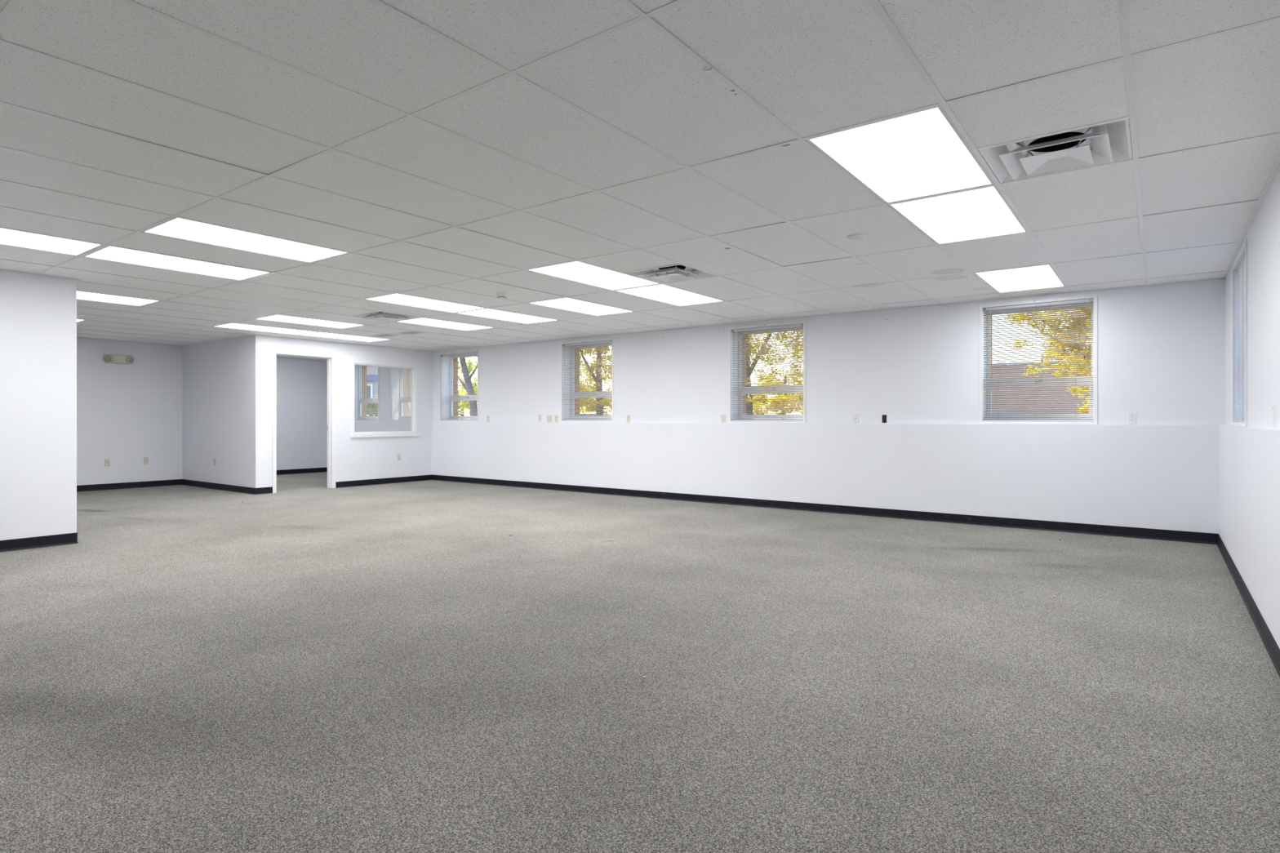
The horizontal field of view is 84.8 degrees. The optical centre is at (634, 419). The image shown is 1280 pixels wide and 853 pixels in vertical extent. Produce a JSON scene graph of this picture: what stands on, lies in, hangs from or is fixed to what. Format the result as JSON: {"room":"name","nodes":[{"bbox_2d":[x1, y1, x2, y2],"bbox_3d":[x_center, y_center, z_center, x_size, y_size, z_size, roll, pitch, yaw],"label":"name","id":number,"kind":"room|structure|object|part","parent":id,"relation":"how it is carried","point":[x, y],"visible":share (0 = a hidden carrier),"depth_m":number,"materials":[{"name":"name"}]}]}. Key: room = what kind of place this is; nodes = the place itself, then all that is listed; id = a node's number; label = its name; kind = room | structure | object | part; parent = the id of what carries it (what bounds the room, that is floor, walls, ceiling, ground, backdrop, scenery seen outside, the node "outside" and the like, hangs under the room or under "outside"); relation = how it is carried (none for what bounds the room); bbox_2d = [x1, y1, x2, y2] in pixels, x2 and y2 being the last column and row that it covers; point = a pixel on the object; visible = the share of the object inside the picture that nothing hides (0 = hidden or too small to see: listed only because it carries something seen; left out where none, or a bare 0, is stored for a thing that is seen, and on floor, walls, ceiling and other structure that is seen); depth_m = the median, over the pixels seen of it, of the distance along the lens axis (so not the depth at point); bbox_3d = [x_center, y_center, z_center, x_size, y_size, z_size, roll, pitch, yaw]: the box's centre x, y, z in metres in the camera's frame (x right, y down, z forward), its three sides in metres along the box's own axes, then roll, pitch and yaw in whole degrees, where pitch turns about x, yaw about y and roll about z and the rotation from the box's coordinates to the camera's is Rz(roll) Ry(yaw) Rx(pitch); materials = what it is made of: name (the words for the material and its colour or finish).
{"room":"empty office space","nodes":[
{"label":"empty office space","id":0,"kind":"room"},
{"bbox_2d":[0,270,76,540],"bbox_3d":[-7.448,-0.342,3.370,0.120,2.950,7.684,0,0,37],"label":"wall","id":1,"kind":"structure","parent":0,"point":[38,313],"depth_m":6.19,"materials":[{"name":"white paint"}]},
{"bbox_2d":[0,532,77,552],"bbox_3d":[-7.394,1.084,3.332,0.012,0.098,7.688,0,0,37],"label":"baseboard","id":2,"kind":"structure","parent":1,"relation":"attached to","point":[14,544],"depth_m":6.19,"materials":[{"name":"black plastic"}]},
{"bbox_2d":[76,337,182,485],"bbox_3d":[-9.694,-0.342,9.782,0.120,2.950,6.270,0,0,37],"label":"wall","id":3,"kind":"structure","parent":0,"point":[126,414],"depth_m":11.53,"materials":[{"name":"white paint"}]},
{"bbox_2d":[104,458,110,466],"bbox_3d":[-8.486,0.696,11.289,0.009,0.115,0.070,0,0,37],"label":"jack plate","id":4,"kind":"object","parent":3,"relation":"attached to","point":[107,461],"visible":1,"depth_m":11.29,"materials":[{"name":"beige plastic"}]},
{"bbox_2d":[102,353,133,364],"bbox_3d":[-8.355,-0.977,11.365,0.127,0.153,0.414,0,0,37],"label":"emergency light","id":5,"kind":"object","parent":3,"relation":"attached to","point":[108,358],"visible":1,"depth_m":11.34,"materials":[{"name":"beige plastic"}]},
{"bbox_3d":[-8.337,-0.980,11.352,0.009,0.116,0.150,0,0,37],"label":"panel","id":6,"kind":"part","parent":5,"relation":"part of","materials":[{"name":"beige plastic"}]},
{"bbox_2d":[76,479,182,492],"bbox_3d":[-9.676,1.084,9.694,0.012,0.098,6.150,0,0,37],"label":"baseboard","id":7,"kind":"structure","parent":3,"relation":"attached to","point":[176,482],"depth_m":11.51,"materials":[{"name":"black plastic"}]},
{"bbox_2d":[143,457,148,464],"bbox_3d":[-8.164,0.690,11.721,0.009,0.115,0.070,0,0,37],"label":"jack plate","id":8,"kind":"object","parent":3,"relation":"attached to","point":[145,459],"visible":1,"depth_m":11.72,"materials":[{"name":"beige plastic"}]},
{"bbox_2d":[182,335,252,487],"bbox_3d":[-6.789,-0.342,11.450,2.540,2.950,0.120,0,0,37],"label":"wall","id":9,"kind":"structure","parent":0,"point":[217,375],"depth_m":11.32,"materials":[{"name":"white paint"}]},
{"bbox_2d":[182,479,255,494],"bbox_3d":[-6.778,1.084,11.358,2.664,0.098,0.012,0,0,37],"label":"baseboard","id":10,"kind":"structure","parent":9,"relation":"attached to","point":[251,491],"depth_m":11.28,"materials":[{"name":"black plastic"}]},
{"bbox_2d":[276,356,327,470],"bbox_3d":[-7.558,-0.342,14.044,0.120,2.950,3.114,0,0,37],"label":"wall","id":11,"kind":"structure","parent":0,"point":[301,383],"depth_m":14.71,"materials":[{"name":"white paint"}]},
{"bbox_2d":[276,466,327,475],"bbox_3d":[-7.515,1.084,13.990,0.012,0.098,3.080,0,0,37],"label":"baseboard","id":12,"kind":"structure","parent":11,"relation":"attached to","point":[313,469],"depth_m":14.71,"materials":[{"name":"black plastic"}]},
{"bbox_2d":[252,334,433,488],"bbox_3d":[-4.790,-0.342,11.901,0.120,2.950,3.234,0,0,37],"label":"wall","id":13,"kind":"structure","parent":0,"point":[356,458],"depth_m":11.78,"materials":[{"name":"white paint"}]},
{"bbox_2d":[255,486,272,494],"bbox_3d":[-5.630,1.084,10.665,0.012,0.098,0.249,0,0,37],"label":"baseboard","id":14,"kind":"structure","parent":13,"relation":"attached to","point":[262,490],"depth_m":10.66,"materials":[{"name":"black plastic"}]},
{"bbox_2d":[272,350,335,493],"bbox_3d":[-5.300,0.033,11.216,0.146,2.200,1.030,0,0,37],"label":"door frame","id":15,"kind":"structure","parent":13,"relation":"in","point":[331,358],"depth_m":11.54,"materials":[{"name":"white wood"}]},
{"bbox_2d":[335,475,431,488],"bbox_3d":[-4.364,1.084,12.359,0.012,0.098,1.921,0,0,37],"label":"baseboard","id":16,"kind":"structure","parent":13,"relation":"attached to","point":[423,477],"depth_m":12.28,"materials":[{"name":"black plastic"}]},
{"bbox_2d":[351,360,418,437],"bbox_3d":[-4.418,-0.344,12.377,0.146,1.306,1.338,0,0,37],"label":"window","id":17,"kind":"structure","parent":13,"relation":"in","point":[413,370],"depth_m":12.51,"materials":[{"name":"white wood"}]},
{"bbox_2d":[397,453,400,460],"bbox_3d":[-4.216,0.676,12.562,0.008,0.115,0.070,0,0,37],"label":"wall outlet","id":18,"kind":"object","parent":13,"relation":"attached to","point":[398,455],"visible":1,"depth_m":12.56,"materials":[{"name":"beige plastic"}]},
{"bbox_2d":[0,471,1279,852],"bbox_3d":[-4.699,1.193,5.248,15.390,0.120,14.385,0,0,37],"label":"floor","id":19,"kind":"structure","parent":0,"point":[306,666],"depth_m":3.00,"materials":[{"name":"grey carpet"}]},
{"bbox_2d":[0,0,1279,359],"bbox_3d":[-4.766,-1.294,5.242,14.930,0.032,13.915,0,0,37],"label":"ceiling","id":20,"kind":"structure","parent":0,"point":[454,150],"depth_m":3.30,"materials":[{"name":"tile"}]},
{"bbox_2d":[0,227,102,256],"bbox_3d":[-4.483,-1.331,4.840,0.584,0.099,1.193,0,0,37],"label":"ceiling light","id":21,"kind":"object","parent":20,"relation":"attached to","point":[7,237],"visible":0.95,"depth_m":5.10,"materials":[{"name":"white plastic"}]},
{"bbox_2d":[76,291,158,306],"bbox_3d":[-5.707,-1.331,7.277,0.584,0.099,1.193,0,0,37],"label":"ceiling light","id":22,"kind":"object","parent":20,"relation":"attached to","point":[80,295],"visible":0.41,"depth_m":7.48,"materials":[{"name":"white plastic"}]},
{"bbox_2d":[133,337,145,340],"bbox_3d":[-7.811,-1.267,11.065,0.144,0.031,0.144,0,0,37],"label":"smoke detector","id":23,"kind":"object","parent":20,"relation":"attached to","point":[137,339],"visible":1,"depth_m":11.03,"materials":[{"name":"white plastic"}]},
{"bbox_2d":[83,245,271,280],"bbox_3d":[-3.753,-1.331,5.817,0.584,0.099,1.193,0,0,37],"label":"ceiling light","id":24,"kind":"object","parent":20,"relation":"attached to","point":[107,253],"visible":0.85,"depth_m":5.76,"materials":[{"name":"white plastic"}]},
{"bbox_2d":[142,217,347,262],"bbox_3d":[-2.776,-1.331,5.088,0.584,0.099,1.193,0,0,37],"label":"ceiling light","id":25,"kind":"object","parent":20,"relation":"attached to","point":[176,228],"visible":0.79,"depth_m":5.03,"materials":[{"name":"white plastic"}]},
{"bbox_2d":[214,323,315,334],"bbox_3d":[-5.224,-1.331,9.960,0.584,0.099,1.193,0,0,37],"label":"ceiling light","id":26,"kind":"object","parent":20,"relation":"attached to","point":[234,326],"visible":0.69,"depth_m":9.99,"materials":[{"name":"white plastic"}]},
{"bbox_2d":[255,315,364,328],"bbox_3d":[-4.247,-1.331,9.230,0.584,0.099,1.193,0,0,37],"label":"ceiling light","id":27,"kind":"object","parent":20,"relation":"attached to","point":[275,317],"visible":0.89,"depth_m":9.24,"materials":[{"name":"white plastic"}]},
{"bbox_2d":[300,332,386,342],"bbox_3d":[-4.494,-1.331,10.937,0.584,0.099,1.193,0,0,37],"label":"ceiling light","id":28,"kind":"object","parent":20,"relation":"attached to","point":[317,334],"visible":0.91,"depth_m":10.92,"materials":[{"name":"white plastic"}]},
{"bbox_2d":[354,311,417,321],"bbox_3d":[-3.088,-1.415,8.745,0.584,0.332,0.584,0,0,37],"label":"ceiling vent","id":29,"kind":"object","parent":20,"relation":"in","point":[380,316],"visible":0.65,"depth_m":8.77,"materials":[{"name":"white metal"}]},
{"bbox_2d":[364,293,484,312],"bbox_3d":[-2.294,-1.331,7.771,0.584,0.099,1.193,0,0,37],"label":"ceiling light","id":30,"kind":"object","parent":20,"relation":"attached to","point":[397,299],"visible":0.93,"depth_m":7.75,"materials":[{"name":"white plastic"}]},
{"bbox_2d":[398,317,493,330],"bbox_3d":[-2.541,-1.331,9.477,0.584,0.099,1.193,0,0,37],"label":"ceiling light","id":31,"kind":"object","parent":20,"relation":"attached to","point":[426,322],"visible":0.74,"depth_m":9.48,"materials":[{"name":"white plastic"}]},
{"bbox_2d":[495,292,507,298],"bbox_3d":[-1.350,-1.256,7.137,0.124,0.052,0.124,0,0,37],"label":"smoke detector","id":32,"kind":"object","parent":20,"relation":"attached to","point":[500,295],"visible":1,"depth_m":7.10,"materials":[{"name":"white plastic"}]},
{"bbox_2d":[456,308,557,324],"bbox_3d":[-1.564,-1.331,8.748,0.584,0.099,1.193,0,0,37],"label":"ceiling light","id":33,"kind":"object","parent":20,"relation":"attached to","point":[487,313],"visible":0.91,"depth_m":8.73,"materials":[{"name":"white plastic"}]},
{"bbox_2d":[528,297,633,315],"bbox_3d":[-0.587,-1.331,8.018,0.584,0.099,1.193,0,0,37],"label":"ceiling light","id":34,"kind":"object","parent":20,"relation":"attached to","point":[566,304],"visible":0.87,"depth_m":7.97,"materials":[{"name":"white plastic"}]},
{"bbox_2d":[527,261,660,290],"bbox_3d":[-0.340,-1.331,6.311,0.584,0.099,1.193,0,0,37],"label":"ceiling light","id":35,"kind":"object","parent":20,"relation":"attached to","point":[575,271],"visible":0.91,"depth_m":6.28,"materials":[{"name":"white plastic"}]},
{"bbox_2d":[614,284,723,306],"bbox_3d":[0.389,-1.331,7.288,0.584,0.099,1.193,0,0,37],"label":"ceiling light","id":36,"kind":"object","parent":20,"relation":"attached to","point":[661,293],"visible":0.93,"depth_m":7.24,"materials":[{"name":"white plastic"}]},
{"bbox_2d":[626,263,715,283],"bbox_3d":[0.331,-1.415,6.191,0.584,0.332,0.584,0,0,37],"label":"ceiling vent","id":37,"kind":"object","parent":20,"relation":"in","point":[679,273],"visible":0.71,"depth_m":6.25,"materials":[{"name":"white metal"}]},
{"bbox_2d":[846,233,867,241],"bbox_3d":[1.560,-1.267,4.907,0.144,0.031,0.144,0,0,37],"label":"smoke detector","id":38,"kind":"object","parent":20,"relation":"attached to","point":[857,237],"visible":1,"depth_m":4.87,"materials":[{"name":"white plastic"}]},
{"bbox_2d":[805,105,994,203],"bbox_3d":[1.372,-1.331,3.510,0.584,0.099,1.193,0,0,37],"label":"ceiling light","id":39,"kind":"object","parent":20,"relation":"attached to","point":[921,153],"visible":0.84,"depth_m":3.42,"materials":[{"name":"white plastic"}]},
{"bbox_2d":[888,185,1027,244],"bbox_3d":[2.102,-1.331,4.487,0.584,0.099,1.193,0,0,37],"label":"ceiling light","id":40,"kind":"object","parent":20,"relation":"attached to","point":[983,212],"visible":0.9,"depth_m":4.40,"materials":[{"name":"white plastic"}]},
{"bbox_2d":[974,264,1066,293],"bbox_3d":[3.561,-1.331,6.441,0.584,0.099,1.193,0,0,37],"label":"ceiling light","id":41,"kind":"object","parent":20,"relation":"attached to","point":[1041,277],"visible":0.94,"depth_m":6.40,"materials":[{"name":"white plastic"}]},
{"bbox_2d":[978,118,1132,182],"bbox_3d":[2.043,-1.415,3.390,0.584,0.332,0.584,0,0,37],"label":"ceiling vent","id":42,"kind":"object","parent":20,"relation":"in","point":[1109,142],"visible":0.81,"depth_m":3.42,"materials":[{"name":"white metal"}]},
{"bbox_2d":[355,278,1225,533],"bbox_3d":[-0.357,-0.467,10.826,15.510,3.400,0.420,0,0,37],"label":"wall","id":43,"kind":"structure","parent":0,"point":[1162,347],"depth_m":8.11,"materials":[{"name":"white paint"}]},
{"bbox_2d":[355,365,378,422],"bbox_3d":[-5.537,-0.593,14.643,1.106,1.285,0.283,0,0,37],"label":"window","id":44,"kind":"structure","parent":43,"relation":"in","point":[360,402],"depth_m":14.90,"materials":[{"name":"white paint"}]},
{"bbox_2d":[355,365,377,420],"bbox_3d":[-5.599,-0.592,14.561,1.037,1.220,0.032,0,0,37],"label":"window blind","id":45,"kind":"object","parent":44,"relation":"attached to","point":[355,366],"visible":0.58,"depth_m":14.51,"materials":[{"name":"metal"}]},
{"bbox_3d":[-5.483,-0.209,14.717,0.994,0.396,0.024,0,0,37],"label":"sash","id":46,"kind":"part","parent":44,"relation":"part of","materials":[{"name":"white plastic"}]},
{"bbox_3d":[-5.466,-0.774,14.738,0.994,0.798,0.022,0,0,37],"label":"sash","id":47,"kind":"part","parent":44,"relation":"part of","materials":[{"name":"white plastic"}]},
{"bbox_2d":[439,349,479,422],"bbox_3d":[-3.108,-0.593,12.829,1.101,1.285,0.283,0,0,37],"label":"window","id":48,"kind":"structure","parent":43,"relation":"in","point":[476,397],"depth_m":12.99,"materials":[{"name":"white"}]},
{"bbox_2d":[441,351,477,420],"bbox_3d":[-3.172,-0.592,12.742,1.032,1.220,0.041,0,0,37],"label":"window blind","id":49,"kind":"object","parent":48,"relation":"attached to","point":[475,353],"visible":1,"depth_m":12.75,"materials":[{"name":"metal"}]},
{"bbox_3d":[-3.170,0.013,12.746,1.023,0.011,0.022,0,0,37],"label":"rail","id":50,"kind":"part","parent":49,"relation":"part of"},
{"bbox_3d":[-3.044,-0.591,12.914,1.033,1.220,0.069,0,0,37],"label":"frame","id":51,"kind":"part","parent":48,"relation":"part of","materials":[{"name":"white plastic"}]},
{"bbox_3d":[-3.053,-0.209,12.902,0.989,0.396,0.024,0,0,37],"label":"sash","id":52,"kind":"part","parent":48,"relation":"part of","materials":[{"name":"white plastic"}]},
{"bbox_3d":[-3.037,-0.774,12.924,0.989,0.798,0.022,0,0,37],"label":"sash","id":53,"kind":"part","parent":48,"relation":"part of","materials":[{"name":"white plastic"}]},
{"bbox_2d":[486,415,489,422],"bbox_3d":[-2.557,-0.010,12.246,0.070,0.115,0.008,0,0,37],"label":"wall outlet","id":54,"kind":"object","parent":43,"relation":"attached to","point":[487,416],"visible":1,"depth_m":12.24,"materials":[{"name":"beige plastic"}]},
{"bbox_2d":[537,414,541,422],"bbox_3d":[-1.553,-0.022,11.495,0.070,0.115,0.009,0,0,37],"label":"jack plate","id":55,"kind":"object","parent":43,"relation":"on","point":[539,415],"visible":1,"depth_m":11.50,"materials":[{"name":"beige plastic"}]},
{"bbox_2d":[546,415,551,422],"bbox_3d":[-1.377,-0.010,11.365,0.116,0.115,0.008,0,0,37],"label":"wall outlet","id":56,"kind":"object","parent":43,"relation":"attached to","point":[548,417],"visible":1,"depth_m":11.36,"materials":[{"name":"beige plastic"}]},
{"bbox_2d":[554,415,557,422],"bbox_3d":[-1.259,-0.010,11.276,0.070,0.115,0.008,0,0,37],"label":"wall outlet","id":57,"kind":"object","parent":43,"relation":"attached to","point":[555,416],"visible":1,"depth_m":11.28,"materials":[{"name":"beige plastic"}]},
{"bbox_2d":[560,337,613,422],"bbox_3d":[-0.665,-0.593,11.004,1.089,1.285,0.283,0,0,37],"label":"window","id":58,"kind":"structure","parent":43,"relation":"in","point":[604,339],"depth_m":11.11,"materials":[{"name":"white"}]},
{"bbox_2d":[562,340,612,420],"bbox_3d":[-0.730,-0.592,10.917,1.020,1.220,0.041,0,0,37],"label":"window blind","id":59,"kind":"object","parent":58,"relation":"attached to","point":[606,341],"visible":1,"depth_m":10.91,"materials":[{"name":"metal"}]},
{"bbox_3d":[-0.727,0.013,10.921,1.011,0.011,0.022,0,0,37],"label":"rail","id":60,"kind":"part","parent":59,"relation":"part of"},
{"bbox_3d":[-0.601,-0.591,11.090,1.021,1.220,0.069,0,0,37],"label":"frame","id":61,"kind":"part","parent":58,"relation":"part of","materials":[{"name":"white plastic"}]},
{"bbox_3d":[-0.611,-0.209,11.077,0.977,0.396,0.024,0,0,37],"label":"sash","id":62,"kind":"part","parent":58,"relation":"part of","materials":[{"name":"white plastic"}]},
{"bbox_3d":[-0.594,-0.774,11.099,0.977,0.798,0.022,0,0,37],"label":"sash","id":63,"kind":"part","parent":58,"relation":"part of","materials":[{"name":"clear glass"}]},
{"bbox_2d":[626,414,630,422],"bbox_3d":[-0.088,-0.010,10.402,0.070,0.115,0.008,0,0,37],"label":"wall outlet","id":64,"kind":"object","parent":43,"relation":"attached to","point":[628,415],"visible":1,"depth_m":10.40,"materials":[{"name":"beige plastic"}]},
{"bbox_2d":[720,414,725,422],"bbox_3d":[1.196,-0.010,9.443,0.070,0.115,0.008,0,0,37],"label":"wall outlet","id":65,"kind":"object","parent":43,"relation":"attached to","point":[722,416],"visible":1,"depth_m":9.44,"materials":[{"name":"beige plastic"}]},
{"bbox_2d":[728,320,805,423],"bbox_3d":[1.782,-0.593,9.176,1.094,1.285,0.283,0,0,37],"label":"window","id":66,"kind":"structure","parent":43,"relation":"in","point":[797,322],"depth_m":9.22,"materials":[{"name":"white metal"}]},
{"bbox_2d":[731,323,803,421],"bbox_3d":[1.717,-0.592,9.089,1.025,1.220,0.041,0,0,37],"label":"window blind","id":67,"kind":"object","parent":66,"relation":"attached to","point":[797,326],"visible":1,"depth_m":9.08,"materials":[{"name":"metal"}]},
{"bbox_3d":[1.720,0.013,9.093,1.016,0.011,0.022,0,0,37],"label":"rail","id":68,"kind":"part","parent":67,"relation":"part of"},
{"bbox_3d":[1.837,-0.209,9.249,0.982,0.396,0.024,0,0,37],"label":"sash","id":69,"kind":"part","parent":66,"relation":"part of","materials":[{"name":"white plastic"}]},
{"bbox_3d":[1.853,-0.774,9.271,0.982,0.798,0.022,0,0,37],"label":"sash","id":70,"kind":"part","parent":66,"relation":"part of","materials":[{"name":"white plastic"}]},
{"bbox_2d":[431,475,1217,544],"bbox_3d":[0.743,1.084,9.734,11.340,0.098,0.012,0,0,37],"label":"baseboard","id":71,"kind":"structure","parent":43,"relation":"attached to","point":[1092,529],"depth_m":8.08,"materials":[{"name":"black plastic"}]},
{"bbox_2d":[853,413,858,422],"bbox_3d":[2.642,-0.013,8.362,0.070,0.115,0.009,0,0,37],"label":"jack plate","id":72,"kind":"object","parent":43,"relation":"on","point":[855,416],"visible":1,"depth_m":8.36,"materials":[{"name":"white plastic"}]},
{"bbox_2d":[881,413,887,423],"bbox_3d":[2.912,-0.007,8.162,0.070,0.114,0.006,0,0,37],"label":"outlet box","id":73,"kind":"object","parent":43,"relation":"attached to","point":[884,416],"visible":1,"depth_m":8.16,"materials":[{"name":"black plastic"}]},
{"bbox_2d":[978,294,1097,424],"bbox_3d":[4.226,-0.593,7.350,1.070,1.285,0.283,0,0,37],"label":"window","id":74,"kind":"structure","parent":43,"relation":"in","point":[1095,303],"depth_m":7.31,"materials":[{"name":"white metal"}]},
{"bbox_2d":[982,298,1093,421],"bbox_3d":[4.162,-0.592,7.263,1.001,1.220,0.041,0,0,37],"label":"window blind","id":75,"kind":"object","parent":74,"relation":"attached to","point":[1089,300],"visible":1,"depth_m":7.25,"materials":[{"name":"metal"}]},
{"bbox_3d":[4.164,0.013,7.267,0.992,0.011,0.022,0,0,37],"label":"rail","id":76,"kind":"part","parent":75,"relation":"part of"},
{"bbox_3d":[4.297,-0.774,7.445,0.958,0.798,0.022,0,0,37],"label":"sash","id":77,"kind":"part","parent":74,"relation":"part of","materials":[{"name":"clear glass"}]},
{"bbox_3d":[4.281,-0.209,7.423,0.958,0.396,0.024,0,0,37],"label":"sash","id":78,"kind":"part","parent":74,"relation":"part of","materials":[{"name":"white plastic"}]},
{"bbox_2d":[1127,412,1136,424],"bbox_3d":[4.795,-0.011,6.753,0.070,0.115,0.008,0,0,37],"label":"wall outlet","id":79,"kind":"object","parent":43,"relation":"attached to","point":[1131,416],"visible":1,"depth_m":6.75,"materials":[{"name":"white plastic"}]},
{"bbox_2d":[1218,164,1279,648],"bbox_3d":[1.413,-0.467,0.792,0.435,3.400,14.160,0,0,37],"label":"wall","id":80,"kind":"structure","parent":0,"point":[1249,456],"depth_m":4.14,"materials":[{"name":"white paint"}]},
{"bbox_2d":[1232,239,1247,426],"bbox_3d":[4.622,-0.593,5.147,0.283,1.285,1.086,0,0,37],"label":"window","id":81,"kind":"structure","parent":80,"relation":"in","point":[1245,244],"depth_m":4.82,"materials":[{"name":"white metal"}]},
{"bbox_2d":[1235,255,1244,422],"bbox_3d":[4.536,-0.592,5.212,0.041,1.220,1.017,0,0,37],"label":"window blind","id":82,"kind":"object","parent":81,"relation":"attached to","point":[1241,269],"visible":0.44,"depth_m":5.40,"materials":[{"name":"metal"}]},
{"bbox_2d":[1217,533,1279,678],"bbox_3d":[1.140,1.084,0.802,0.012,0.098,13.850,0,0,37],"label":"baseboard","id":83,"kind":"structure","parent":80,"relation":"attached to","point":[1270,644],"depth_m":3.96,"materials":[{"name":"black plastic"}]},
{"bbox_2d":[1272,404,1275,426],"bbox_3d":[3.346,-0.017,3.667,0.007,0.115,0.070,0,0,37],"label":"blank plate","id":84,"kind":"object","parent":80,"relation":"on","point":[1274,406],"visible":1,"depth_m":3.65,"materials":[{"name":"white plastic"}]},
{"label":"outside","id":85,"kind":"structure","parent":0,"visible":0},
{"bbox_3d":[23.939,1.333,32.046,180.000,0.200,200.000,0,0,37],"label":"ground","id":86,"kind":"structure","parent":85,"visible":0},
{"bbox_2d":[366,366,377,410],"bbox_3d":[-17.279,-1.417,47.851,7.300,5.300,6.600,0,0,8],"label":"house","id":87,"kind":"structure","parent":86,"relation":"on","point":[370,370],"depth_m":44.81,"materials":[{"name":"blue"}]},
{"bbox_3d":[-17.449,-1.617,44.889,1.200,1.100,0.009,0,0,8],"label":"pane","id":88,"kind":"part","parent":87,"relation":"part of","materials":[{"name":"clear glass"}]},
{"bbox_2d":[366,395,377,416],"bbox_3d":[-10.981,0.080,29.444,2.897,2.310,2.054,0,0,-9],"label":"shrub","id":89,"kind":"object","parent":86,"relation":"on","point":[373,409],"visible":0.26,"depth_m":29.12,"materials":[{"name":"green plant"}]},
{"bbox_2d":[457,386,469,416],"bbox_3d":[-11.186,-0.577,45.738,5.212,3.620,2.442,0,0,37],"label":"tree","id":90,"kind":"object","parent":86,"relation":"on","point":[461,414],"visible":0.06,"depth_m":45.12,"materials":[{"name":"yellow plant"}]},
{"bbox_2d":[457,356,477,416],"bbox_3d":[-5.251,-1.273,24.081,1.782,5.025,3.802,0,0,-39],"label":"tree","id":91,"kind":"object","parent":86,"relation":"on","point":[464,380],"visible":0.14,"depth_m":23.71,"materials":[{"name":"yellow plant"}]},
{"bbox_2d":[579,384,611,411],"bbox_3d":[-3.358,-0.614,39.923,2.740,3.694,6.158,0,0,-38],"label":"tree","id":92,"kind":"object","parent":86,"relation":"on","point":[580,384],"visible":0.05,"depth_m":38.92,"materials":[{"name":"yellow plant"}]},
{"bbox_2d":[579,346,612,415],"bbox_3d":[-1.263,-1.066,20.931,2.879,4.607,4.159,0,0,-29],"label":"tree","id":93,"kind":"object","parent":86,"relation":"on","point":[603,346],"visible":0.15,"depth_m":20.76,"materials":[{"name":"yellow plant"}]},
{"bbox_2d":[746,330,803,414],"bbox_3d":[3.326,-1.470,16.344,3.801,5.406,2.942,0,0,22],"label":"tree","id":94,"kind":"object","parent":86,"relation":"on","point":[796,331],"visible":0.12,"depth_m":16.36,"materials":[{"name":"yellow plant"}]},
{"bbox_2d":[751,371,803,414],"bbox_3d":[7.047,-0.611,34.966,2.428,3.688,6.319,0,0,-44],"label":"tree","id":95,"kind":"object","parent":86,"relation":"on","point":[788,371],"visible":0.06,"depth_m":34.63,"materials":[{"name":"yellow plant"}]},
{"bbox_2d":[991,361,1090,413],"bbox_3d":[20.466,-0.827,40.830,18.100,4.120,10.110,0,0,30],"label":"brick building","id":96,"kind":"structure","parent":86,"relation":"on","point":[1006,407],"depth_m":35.31,"materials":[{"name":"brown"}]},
{"bbox_2d":[1004,306,1091,413],"bbox_3d":[7.408,-1.210,12.269,4.853,4.891,2.714,0,0,33],"label":"tree","id":97,"kind":"object","parent":86,"relation":"on","point":[1091,307],"visible":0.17,"depth_m":12.18,"materials":[{"name":"yellow plant"}]}
]}

